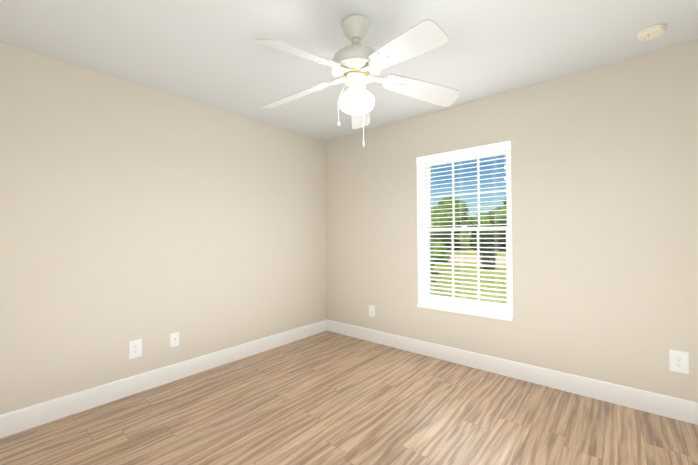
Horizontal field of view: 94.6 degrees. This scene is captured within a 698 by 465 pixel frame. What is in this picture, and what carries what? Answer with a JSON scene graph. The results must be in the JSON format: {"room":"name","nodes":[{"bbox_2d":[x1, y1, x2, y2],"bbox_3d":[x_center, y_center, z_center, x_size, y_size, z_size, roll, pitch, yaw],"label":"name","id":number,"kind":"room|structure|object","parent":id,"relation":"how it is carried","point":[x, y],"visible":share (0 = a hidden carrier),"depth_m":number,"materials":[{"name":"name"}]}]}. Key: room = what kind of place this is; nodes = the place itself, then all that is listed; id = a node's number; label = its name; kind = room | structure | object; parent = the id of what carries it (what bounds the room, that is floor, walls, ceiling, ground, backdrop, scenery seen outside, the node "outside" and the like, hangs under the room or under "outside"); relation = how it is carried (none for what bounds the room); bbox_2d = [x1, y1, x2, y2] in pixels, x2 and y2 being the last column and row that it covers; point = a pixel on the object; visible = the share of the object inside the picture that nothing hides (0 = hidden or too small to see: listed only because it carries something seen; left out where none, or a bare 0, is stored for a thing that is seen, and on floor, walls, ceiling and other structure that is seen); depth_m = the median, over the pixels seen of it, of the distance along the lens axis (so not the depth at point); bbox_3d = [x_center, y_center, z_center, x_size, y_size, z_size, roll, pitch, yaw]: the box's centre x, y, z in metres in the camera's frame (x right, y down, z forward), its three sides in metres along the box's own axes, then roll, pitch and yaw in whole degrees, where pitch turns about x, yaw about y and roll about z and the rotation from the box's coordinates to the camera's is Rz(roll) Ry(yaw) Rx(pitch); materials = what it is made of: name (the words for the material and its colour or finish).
{"room":"empty bedroom","nodes":[
{"label":"empty bedroom","id":0,"kind":"room"},
{"bbox_2d":[0,41,326,414],"bbox_3d":[-1.406,0.039,3.014,0.200,2.680,3.600,-1,-1,40],"label":"wall","id":1,"kind":"structure","parent":0,"point":[152,218],"depth_m":2.53,"materials":[{"name":"beige paint"}]},
{"bbox_2d":[129,339,141,358],"bbox_3d":[-1.671,0.911,2.521,0.008,0.138,0.088,-1,-1,40],"label":"electrical outlet","id":2,"kind":"object","parent":1,"relation":"attached to","point":[135,348],"visible":1,"depth_m":2.52,"materials":[{"name":"white plastic"}]},
{"bbox_2d":[0,319,326,437],"bbox_3d":[-1.315,1.188,2.934,0.014,0.138,3.200,-1,-1,40],"label":"baseboard","id":3,"kind":"structure","parent":1,"relation":"attached to","point":[20,420],"depth_m":2.51,"materials":[{"name":"white wood"}]},
{"bbox_2d":[170,332,178,347],"bbox_3d":[-1.479,0.912,2.739,0.022,0.118,0.072,-1,-1,40],"label":"outlet plate","id":4,"kind":"object","parent":1,"relation":"attached to","point":[174,339],"visible":1,"depth_m":2.74,"materials":[{"name":"white plastic"}]},
{"bbox_2d":[0,331,697,464],"bbox_3d":[0.037,1.295,1.792,3.950,0.120,3.600,-1,-1,40],"label":"floor","id":5,"kind":"structure","parent":0,"point":[327,398],"depth_m":2.10,"materials":[{"name":"brown wood"}]},
{"bbox_2d":[0,0,697,141],"bbox_3d":[0.015,-1.265,1.817,3.950,0.120,3.600,-1,-1,40],"label":"ceiling","id":6,"kind":"structure","parent":0,"point":[213,53],"depth_m":2.04,"materials":[{"name":"white paint"}]},
{"bbox_2d":[255,14,459,146],"bbox_3d":[0.011,-0.862,1.823,1.237,0.686,1.186,-1,-1,40],"label":"ceiling fan","id":7,"kind":"object","parent":6,"relation":"hanging from","point":[356,67],"visible":1,"depth_m":1.78,"materials":[{"name":"white metal"}]},
{"bbox_2d":[636,24,666,40],"bbox_3d":[1.828,-1.204,1.948,0.136,0.032,0.136,-1,-1,40],"label":"smoke detector","id":8,"kind":"object","parent":6,"relation":"attached to","point":[651,32],"visible":1,"depth_m":1.93,"materials":[{"name":"beige plastic"}]},
{"bbox_2d":[325,41,697,401],"bbox_3d":[1.123,0.018,3.103,3.550,2.680,0.200,-1,-1,40],"label":"wall","id":9,"kind":"structure","parent":0,"point":[604,176],"depth_m":2.48,"materials":[{"name":"beige paint"}]},
{"bbox_2d":[369,305,374,316],"bbox_3d":[0.262,0.899,3.692,0.078,0.126,0.008,-1,-1,40],"label":"electrical outlet","id":10,"kind":"object","parent":9,"relation":"attached to","point":[372,310],"visible":1,"depth_m":3.69,"materials":[{"name":"white plastic"}]},
{"bbox_2d":[416,140,512,303],"bbox_3d":[1.081,-0.027,3.077,0.898,1.510,0.104,-1,-1,40],"label":"window frame","id":11,"kind":"structure","parent":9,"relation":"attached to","point":[419,232],"depth_m":3.35,"materials":[{"name":"white wood"}]},
{"bbox_2d":[417,303,512,320],"bbox_3d":[1.110,0.744,3.095,0.898,0.032,0.218,-1,-1,40],"label":"window sill","id":12,"kind":"structure","parent":9,"relation":"attached to","point":[471,312],"depth_m":2.98,"materials":[{"name":"white wood"}]},
{"bbox_2d":[422,150,512,312],"bbox_3d":[1.140,-0.027,3.147,0.896,1.508,0.082,-1,-1,40],"label":"window unit","id":13,"kind":"structure","parent":9,"relation":"in","point":[427,204],"depth_m":3.13,"materials":[{"name":"white plastic"}]},
{"bbox_2d":[417,141,512,315],"bbox_3d":[1.072,-0.027,3.066,0.890,1.503,0.073,-1,-1,40],"label":"window blinds","id":14,"kind":"object","parent":13,"relation":"attached to","point":[497,147],"visible":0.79,"depth_m":3.03,"materials":[{"name":"white plastic"}]},
{"bbox_2d":[327,320,697,424],"bbox_3d":[1.069,1.168,3.006,3.536,0.138,0.014,-1,-1,40],"label":"baseboard","id":15,"kind":"structure","parent":9,"relation":"attached to","point":[684,410],"depth_m":2.58,"materials":[{"name":"white wood"}]},
{"bbox_2d":[669,349,688,373],"bbox_3d":[2.150,0.842,2.098,0.088,0.140,0.008,-1,-1,40],"label":"electrical outlet","id":16,"kind":"object","parent":9,"relation":"attached to","point":[679,361],"visible":1,"depth_m":2.10,"materials":[{"name":"white plastic"}]},
{"label":"outside","id":17,"kind":"structure","parent":0,"visible":0},
{"bbox_2d":[431,248,506,302],"bbox_3d":[32.383,2.044,68.334,200.000,0.200,139.780,-1,-1,40],"label":"lawn","id":18,"kind":"structure","parent":17,"point":[473,276],"depth_m":11.82,"materials":[{"name":"green plant"}]},
{"bbox_2d":[430,248,434,269],"bbox_3d":[1.494,0.605,10.864,2.510,2.121,2.594,-1,-1,40],"label":"tree","id":19,"kind":"object","parent":18,"relation":"on","point":[431,252],"depth_m":10.32,"materials":[{"name":"green plant"}]},
{"bbox_2d":[430,212,436,245],"bbox_3d":[1.982,-0.102,12.715,3.083,3.549,3.477,-1,-1,40],"label":"tree","id":20,"kind":"object","parent":18,"relation":"on","point":[433,223],"depth_m":12.03,"materials":[{"name":"green plant"}]},
{"bbox_2d":[430,243,449,262],"bbox_3d":[4.839,1.112,18.218,1.843,1.218,2.047,-1,-1,40],"label":"tree","id":21,"kind":"object","parent":18,"relation":"on","point":[440,252],"depth_m":17.52,"materials":[{"name":"green plant"}]},
{"bbox_2d":[432,217,451,244],"bbox_3d":[6.691,0.261,25.981,3.383,2.997,3.244,-1,-1,40],"label":"tree","id":22,"kind":"object","parent":18,"relation":"on","point":[438,223],"depth_m":24.84,"materials":[{"name":"green plant"}]},
{"bbox_2d":[431,197,470,250],"bbox_3d":[9.651,-0.879,32.142,4.621,5.346,3.963,-1,-1,40],"label":"tree","id":23,"kind":"object","parent":18,"relation":"on","point":[443,210],"depth_m":30.66,"materials":[{"name":"green plant"}]},
{"bbox_2d":[445,214,473,248],"bbox_3d":[11.954,0.335,37.015,5.824,5.806,5.788,-1,-1,40],"label":"tree","id":24,"kind":"object","parent":18,"relation":"on","point":[463,240],"depth_m":35.02,"materials":[{"name":"green plant"}]},
{"bbox_2d":[470,213,505,249],"bbox_3d":[14.225,0.115,32.696,4.391,4.211,4.622,-1,-1,40],"label":"tree","id":25,"kind":"object","parent":18,"relation":"on","point":[486,235],"depth_m":31.81,"materials":[{"name":"green plant"}]},
{"bbox_2d":[480,250,496,268],"bbox_3d":[6.294,1.219,14.623,0.701,0.798,0.768,-1,-1,15],"label":"bin","id":26,"kind":"object","parent":18,"relation":"on","point":[489,258],"depth_m":14.31,"materials":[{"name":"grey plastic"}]},
{"bbox_2d":[489,198,506,235],"bbox_3d":[14.559,-0.850,27.342,4.421,5.109,5.794,-1,-1,40],"label":"tree","id":27,"kind":"object","parent":18,"relation":"on","point":[498,214],"depth_m":26.15,"materials":[{"name":"green plant"}]}
]}

